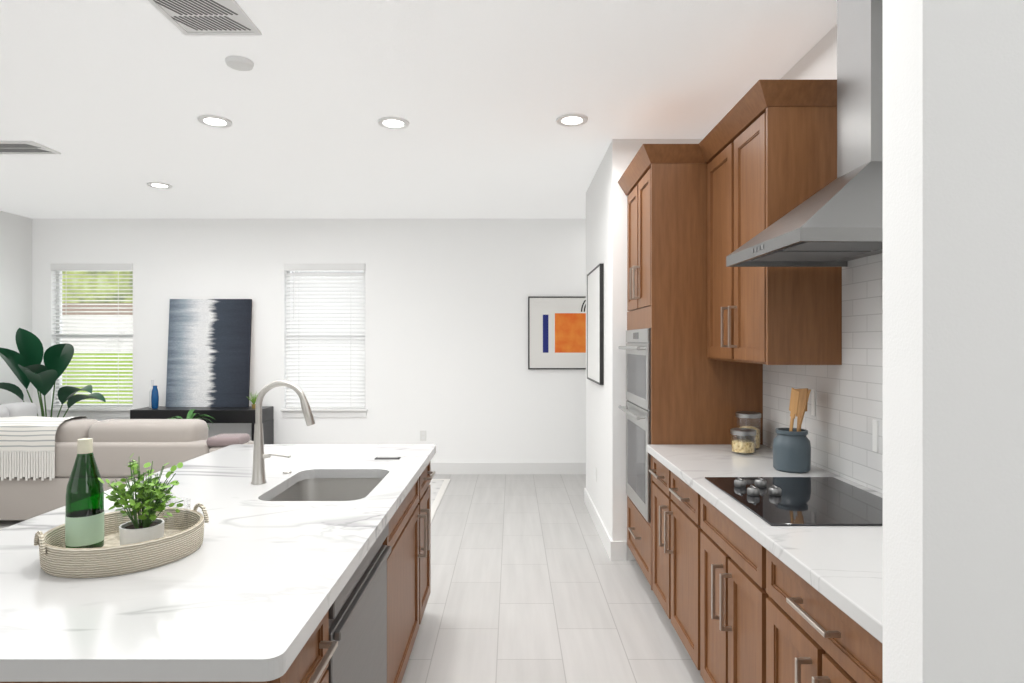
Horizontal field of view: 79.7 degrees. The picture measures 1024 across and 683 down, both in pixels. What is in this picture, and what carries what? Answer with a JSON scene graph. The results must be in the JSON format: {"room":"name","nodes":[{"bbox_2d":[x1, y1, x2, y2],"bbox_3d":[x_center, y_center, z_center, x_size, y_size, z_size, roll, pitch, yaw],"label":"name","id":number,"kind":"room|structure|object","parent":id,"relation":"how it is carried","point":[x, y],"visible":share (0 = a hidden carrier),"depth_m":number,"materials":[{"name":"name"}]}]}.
{"room":"kitchen","nodes":[
{"label":"kitchen","id":0,"kind":"room"},
{"bbox_2d":[0,211,31,403],"bbox_3d":[-5.425,0.055,2.670,0.150,2.850,8.640,0,0,0],"label":"wall","id":1,"kind":"structure","parent":0,"point":[15,272],"depth_m":6.58,"materials":[{"name":"white paint"}]},
{"bbox_2d":[32,219,585,462],"bbox_3d":[-1.075,0.055,6.915,8.550,2.850,0.150,0,0,0],"label":"wall","id":2,"kind":"structure","parent":0,"point":[452,375],"depth_m":6.84,"materials":[{"name":"white paint"}]},
{"bbox_2d":[46,271,132,416],"bbox_3d":[-4.685,-0.013,6.880,0.970,1.715,0.150,0,0,0],"label":"window","id":3,"kind":"structure","parent":2,"relation":"in","point":[58,302],"depth_m":6.92,"materials":[{"name":"white glass"}]},
{"bbox_2d":[50,264,132,270],"bbox_3d":[-4.685,-0.829,6.863,0.902,0.078,0.078,0,0,0],"label":"window valance","id":4,"kind":"object","parent":3,"relation":"attached to","point":[91,267],"visible":0.83,"depth_m":6.82,"materials":[{"name":"white"}]},
{"bbox_2d":[52,271,132,407],"bbox_3d":[-4.685,-0.022,6.867,0.894,1.536,0.061,0,0,0],"label":"window blinds","id":5,"kind":"structure","parent":4,"relation":"hanging from","point":[118,337],"depth_m":6.87,"materials":[{"name":"white plastic"}]},
{"bbox_2d":[281,271,367,416],"bbox_3d":[-2.087,-0.013,6.880,0.965,1.715,0.150,0,0,0],"label":"window","id":6,"kind":"structure","parent":2,"relation":"in","point":[330,412],"depth_m":6.83,"materials":[{"name":"white"}]},
{"bbox_2d":[284,264,364,270],"bbox_3d":[-2.087,-0.829,6.863,0.897,0.078,0.078,0,0,0],"label":"window valance","id":7,"kind":"object","parent":6,"relation":"attached to","point":[324,267],"visible":0.86,"depth_m":6.82,"materials":[{"name":"white"}]},
{"bbox_2d":[285,273,364,407],"bbox_3d":[-2.087,-0.022,6.867,0.889,1.536,0.061,0,0,0],"label":"window blinds","id":8,"kind":"structure","parent":7,"relation":"hanging from","point":[325,368],"depth_m":6.87,"materials":[{"name":"white plastic"}]},
{"bbox_2d":[420,431,425,440],"bbox_3d":[-0.990,1.050,6.835,0.070,0.114,0.007,0,0,0],"label":"outlet","id":9,"kind":"object","parent":2,"relation":"attached to","point":[422,435],"visible":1,"depth_m":6.83,"materials":[{"name":"white plastic"}]},
{"bbox_2d":[431,463,585,473],"bbox_3d":[0.355,1.415,6.833,5.690,0.130,0.014,0,0,0],"label":"baseboard","id":10,"kind":"structure","parent":2,"relation":"attached to","point":[439,468],"depth_m":6.83,"materials":[{"name":"white"}]},
{"bbox_2d":[528,296,585,368],"bbox_3d":[0.585,-0.095,6.824,0.810,0.810,0.028,0,0,0],"label":"framed picture","id":11,"kind":"object","parent":2,"relation":"attached to","point":[556,332],"visible":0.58,"depth_m":6.81,"materials":[{"name":"white paper"}]},
{"bbox_2d":[0,0,836,218],"bbox_3d":[-1.075,-1.420,2.670,8.850,0.100,8.640,0,0,0],"label":"ceiling","id":12,"kind":"structure","parent":0,"point":[111,101],"depth_m":3.44,"materials":[{"name":"white paint"}]},
{"bbox_2d":[0,141,60,153],"bbox_3d":[-3.525,-1.363,4.315,0.510,0.012,0.270,0,0,0],"label":"ceiling vent","id":13,"kind":"object","parent":12,"relation":"in","point":[19,147],"visible":1,"depth_m":4.32,"materials":[{"name":"white metal"}]},
{"bbox_2d":[147,182,171,188],"bbox_3d":[-3.080,-1.363,5.360,0.196,0.012,0.196,0,0,0],"label":"recessed light","id":14,"kind":"object","parent":12,"relation":"in","point":[159,185],"visible":1,"depth_m":5.37,"materials":[{"name":"white"}]},
{"bbox_2d":[148,0,261,35],"bbox_3d":[-1.280,-1.363,2.560,0.340,0.012,0.320,0,0,0],"label":"ceiling vent","id":15,"kind":"object","parent":12,"relation":"in","point":[208,17],"visible":1,"depth_m":2.57,"materials":[{"name":"white metal"}]},
{"bbox_2d":[197,115,231,127],"bbox_3d":[-1.840,-1.363,3.800,0.196,0.012,0.196,0,0,0],"label":"recessed light","id":16,"kind":"object","parent":12,"relation":"in","point":[215,121],"visible":0.98,"depth_m":3.80,"materials":[{"name":"white"}]},
{"bbox_2d":[225,55,253,70],"bbox_3d":[-1.332,-1.355,3.000,0.130,0.028,0.130,0,0,0],"label":"smoke detector","id":17,"kind":"object","parent":12,"relation":"attached to","point":[238,63],"visible":1,"depth_m":2.97,"materials":[{"name":"white plastic"}]},
{"bbox_2d":[377,117,408,129],"bbox_3d":[-0.740,-1.363,3.830,0.196,0.012,0.196,0,0,0],"label":"recessed light","id":18,"kind":"object","parent":12,"relation":"in","point":[396,123],"visible":1,"depth_m":3.82,"materials":[{"name":"white"}]},
{"bbox_2d":[556,113,587,126],"bbox_3d":[0.370,-1.363,3.780,0.196,0.012,0.196,0,0,0],"label":"recessed light","id":19,"kind":"object","parent":12,"relation":"in","point":[571,120],"visible":0.98,"depth_m":3.77,"materials":[{"name":"white plastic"}]},
{"bbox_2d":[401,474,704,682],"bbox_3d":[-1.075,1.530,2.670,8.850,0.100,8.640,0,0,0],"label":"floor","id":20,"kind":"structure","parent":0,"point":[531,582],"depth_m":3.50,"materials":[{"name":"tile"}]},
{"bbox_2d":[0,328,105,416],"bbox_3d":[-4.769,0.671,6.337,0.966,1.618,0.885,0,0,0],"label":"plant","id":21,"kind":"object","parent":20,"relation":"on","point":[25,366],"visible":0.65,"depth_m":6.29,"materials":[{"name":"green plant"}]},
{"bbox_2d":[0,479,449,529],"bbox_3d":[-2.705,1.476,5.510,4.090,0.008,2.120,0,0,0],"label":"rug","id":22,"kind":"object","parent":20,"relation":"on","point":[438,488],"visible":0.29,"depth_m":5.83,"materials":[{"name":"white fabric"}]},
{"bbox_2d":[0,402,253,519],"bbox_3d":[-3.535,1.026,5.418,2.730,0.891,1.184,0,0,0],"label":"sofa","id":23,"kind":"object","parent":22,"relation":"on","point":[38,454],"visible":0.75,"depth_m":4.85,"materials":[{"name":"beige fabric"}]},
{"bbox_2d":[168,409,213,429],"bbox_3d":[-3.231,1.083,6.121,0.524,0.776,0.517,0,0,0],"label":"fern plant","id":24,"kind":"object","parent":22,"relation":"on","point":[190,414],"visible":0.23,"depth_m":6.19,"materials":[{"name":"green plant"}]},
{"bbox_2d":[130,406,273,443],"bbox_3d":[-3.335,1.095,6.635,1.370,0.751,0.370,0,0,0],"label":"console","id":25,"kind":"object","parent":22,"relation":"on","point":[232,414],"visible":0.48,"depth_m":6.45,"materials":[{"name":"black paint"}]},
{"bbox_2d":[149,380,153,407],"bbox_3d":[-3.905,0.569,6.660,0.060,0.300,0.060,0,0,0],"label":"bottle","id":26,"kind":"object","parent":25,"relation":"on","point":[152,385],"visible":0.58,"depth_m":6.63,"materials":[{"name":"white"}]},
{"bbox_2d":[151,386,158,408],"bbox_3d":[-3.830,0.597,6.580,0.072,0.245,0.072,0,0,0],"label":"vase","id":27,"kind":"object","parent":25,"relation":"on","point":[155,399],"visible":1,"depth_m":6.55,"materials":[{"name":"blue glass"}]},
{"bbox_2d":[165,299,251,406],"bbox_3d":[-3.336,0.124,6.758,0.900,1.189,0.117,0,0,0],"label":"canvas art","id":28,"kind":"object","parent":25,"relation":"on","point":[209,353],"visible":0.98,"depth_m":6.74,"materials":[{"name":"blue fabric"}]},
{"bbox_2d":[247,392,258,408],"bbox_3d":[-2.776,0.624,6.606,0.115,0.191,0.204,0,0,0],"label":"air plant","id":29,"kind":"object","parent":25,"relation":"on","point":[253,400],"visible":0.9,"depth_m":6.58,"materials":[{"name":"green plant"}]},
{"bbox_2d":[284,452,435,682],"bbox_3d":[-0.942,1.045,2.254,1.076,0.870,2.212,0,0,0],"label":"kitchen island","id":30,"kind":"object","parent":20,"relation":"on","point":[368,632],"depth_m":2.05,"materials":[{"name":"brown wood"}]},
{"bbox_2d":[0,444,435,682],"bbox_3d":[-0.983,0.590,2.250,1.133,0.040,2.300,0,0,0],"label":"island countertop","id":31,"kind":"structure","parent":30,"relation":"on","point":[239,607],"depth_m":1.44,"materials":[{"name":"white stone"}]},
{"bbox_2d":[34,503,208,577],"bbox_3d":[-1.040,0.520,1.655,0.376,0.097,0.376,0,0,0],"label":"wicker tray","id":32,"kind":"object","parent":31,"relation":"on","point":[111,556],"visible":0.75,"depth_m":1.53,"materials":[{"name":"beige wicker"}]},
{"bbox_2d":[65,438,103,547],"bbox_3d":[-1.145,0.410,1.645,0.086,0.296,0.086,0,0,0],"label":"bottle","id":33,"kind":"object","parent":32,"relation":"on","point":[84,521],"visible":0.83,"depth_m":1.62,"materials":[{"name":"green glass"}]},
{"bbox_2d":[113,502,141,539],"bbox_3d":[-1.090,0.505,1.745,0.074,0.105,0.074,0,0,0],"label":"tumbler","id":34,"kind":"object","parent":32,"relation":"on","point":[119,520],"visible":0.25,"depth_m":1.73,"materials":[{"name":"clear glass"}]},
{"bbox_2d":[98,453,183,544],"bbox_3d":[-0.976,0.426,1.639,0.205,0.264,0.176,0,0,0],"label":"potted plant","id":35,"kind":"object","parent":32,"relation":"on","point":[148,525],"visible":0.98,"depth_m":1.61,"materials":[{"name":"green plant"}]},
{"bbox_2d":[162,497,190,536],"bbox_3d":[-0.955,0.505,1.745,0.074,0.105,0.074,0,0,0],"label":"tumbler","id":36,"kind":"object","parent":32,"relation":"on","point":[188,515],"visible":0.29,"depth_m":1.75,"materials":[{"name":"clear glass"}]},
{"bbox_2d":[248,380,314,483],"bbox_3d":[-0.921,0.363,2.470,0.256,0.414,0.058,0,0,0],"label":"faucet","id":37,"kind":"object","parent":31,"relation":"on","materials":[{"name":"silver metal"}]},
{"bbox_2d":[272,476,379,499],"bbox_3d":[-0.732,0.702,2.465,0.419,0.208,0.574,0,0,0],"label":"sink","id":38,"kind":"object","parent":31,"relation":"in","point":[308,487],"depth_m":2.75,"materials":[{"name":"silver metal"}]},
{"bbox_2d":[374,456,400,459],"bbox_3d":[-0.605,0.567,2.987,0.120,0.006,0.045,0,0,0],"label":"socket","id":39,"kind":"object","parent":31,"relation":"attached to","point":[375,458],"depth_m":2.97,"materials":[{"name":"black plastic"}]},
{"bbox_2d":[318,516,391,682],"bbox_3d":[-0.448,1.048,1.830,0.052,0.864,0.660,0,0,0],"label":"dishwasher","id":40,"kind":"object","parent":30,"relation":"in","point":[358,615],"depth_m":1.81,"materials":[{"name":"silver metal"}]},
{"bbox_2d":[650,456,661,605],"bbox_3d":[1.086,1.044,3.166,0.623,0.870,0.462,0,0,0],"label":"base cabinet","id":41,"kind":"object","parent":20,"relation":"on","point":[655,468],"depth_m":3.32,"materials":[{"name":"brown wood"}]},
{"bbox_2d":[662,468,689,654],"bbox_3d":[1.086,1.044,2.771,0.623,0.870,0.613,0,0,0],"label":"base cabinet","id":42,"kind":"object","parent":20,"relation":"on","point":[675,494],"depth_m":2.90,"materials":[{"name":"brown wood"}]},
{"bbox_2d":[622,144,765,583],"bbox_3d":[1.080,0.202,3.773,0.636,2.556,0.747,0,0,0],"label":"tall cabinet","id":43,"kind":"object","parent":20,"relation":"on","point":[673,396],"depth_m":3.40,"materials":[{"name":"brown wood"}]},
{"bbox_2d":[618,328,655,522],"bbox_3d":[0.755,0.471,3.773,0.098,1.093,0.657,0,0,0],"label":"oven","id":44,"kind":"object","parent":43,"relation":"in","point":[637,408],"depth_m":3.67,"materials":[{"name":"silver metal"}]},
{"bbox_2d":[690,488,749,682],"bbox_3d":[1.086,1.044,2.210,0.623,0.870,0.795,0,0,0],"label":"base cabinet","id":45,"kind":"object","parent":20,"relation":"on","point":[719,551],"depth_m":2.29,"materials":[{"name":"brown wood"}]},
{"bbox_2d":[646,444,882,647],"bbox_3d":[1.072,0.590,2.300,0.652,0.040,2.194,0,0,0],"label":"countertop","id":46,"kind":"structure","parent":45,"relation":"on","point":[843,563],"depth_m":1.76,"materials":[{"name":"white stone"}]},
{"bbox_2d":[730,428,755,454],"bbox_3d":[1.180,0.508,3.130,0.124,0.121,0.124,0,0,0],"label":"pasta jar","id":47,"kind":"object","parent":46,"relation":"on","point":[742,446],"visible":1,"depth_m":3.09,"materials":[{"name":"clear glass"}]},
{"bbox_2d":[736,411,760,449],"bbox_3d":[1.260,0.473,3.270,0.128,0.191,0.128,0,0,0],"label":"pasta jar","id":48,"kind":"object","parent":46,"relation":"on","point":[747,414],"visible":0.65,"depth_m":3.23,"materials":[{"name":"clear glass"}]},
{"bbox_2d":[773,388,810,472],"bbox_3d":[1.251,0.386,2.718,0.178,0.367,0.190,0,0,0],"label":"utensil crock","id":49,"kind":"object","parent":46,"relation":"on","point":[791,449],"visible":1,"depth_m":2.67,"materials":[{"name":"grey"}]},
{"bbox_2d":[702,468,882,523],"bbox_3d":[1.068,0.549,2.220,0.534,0.040,0.655,0,0,0],"label":"cooktop","id":50,"kind":"object","parent":46,"relation":"in","point":[818,495],"depth_m":2.24,"materials":[{"name":"black glass"}]},
{"bbox_2d":[750,540,882,682],"bbox_3d":[1.086,1.044,1.579,0.623,0.870,0.752,0,0,0],"label":"base cabinet","id":51,"kind":"object","parent":20,"relation":"on","point":[757,567],"depth_m":1.65,"materials":[{"name":"brown wood"}]},
{"bbox_2d":[586,139,702,559],"bbox_3d":[1.940,0.055,4.900,2.520,2.850,1.500,0,0,0],"label":"wall","id":52,"kind":"structure","parent":0,"point":[606,220],"depth_m":4.19,"materials":[{"name":"white paint"}]},
{"bbox_2d":[587,263,603,384],"bbox_3d":[0.664,-0.128,4.930,0.028,0.900,0.780,0,0,0],"label":"framed picture","id":53,"kind":"object","parent":52,"relation":"attached to","point":[595,324],"visible":1,"depth_m":4.80,"materials":[{"name":"black"}]},
{"bbox_2d":[584,488,614,560],"bbox_3d":[0.673,1.415,4.888,0.014,0.130,1.504,0,0,0],"label":"baseboard","id":54,"kind":"structure","parent":52,"relation":"attached to","point":[609,545],"depth_m":4.62,"materials":[{"name":"white"}]},
{"bbox_2d":[780,24,836,79],"bbox_3d":[2.300,0.055,2.675,1.800,2.850,2.950,0,0,0],"label":"wall","id":55,"kind":"structure","parent":0,"point":[818,61],"depth_m":2.78,"materials":[{"name":"white paint"}]},
{"bbox_2d":[706,80,845,367],"bbox_3d":[1.232,-0.489,2.988,0.312,1.175,0.817,0,0,0],"label":"upper cabinet","id":56,"kind":"object","parent":55,"relation":"attached to","point":[779,149],"depth_m":2.58,"materials":[{"name":"brown wood"}]},
{"bbox_2d":[726,0,882,266],"bbox_3d":[1.137,-0.839,2.220,0.499,1.057,0.655,0,0,0],"label":"range hood","id":57,"kind":"object","parent":55,"relation":"attached to","point":[838,222],"visible":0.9,"depth_m":2.14,"materials":[{"name":"silver metal"}]},
{"bbox_2d":[883,0,1023,682],"bbox_3d":[1.962,0.055,1.141,2.475,2.850,0.117,0,0,0],"label":"wall","id":58,"kind":"structure","parent":0,"point":[953,341],"depth_m":1.08,"materials":[{"name":"white paint"}]},
{"label":"outside","id":59,"kind":"structure","parent":0,"visible":0},
{"bbox_2d":[62,271,362,402],"bbox_3d":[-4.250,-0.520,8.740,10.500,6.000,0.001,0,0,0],"label":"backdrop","id":60,"kind":"structure","parent":59,"point":[95,302],"depth_m":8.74,"materials":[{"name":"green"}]}
]}

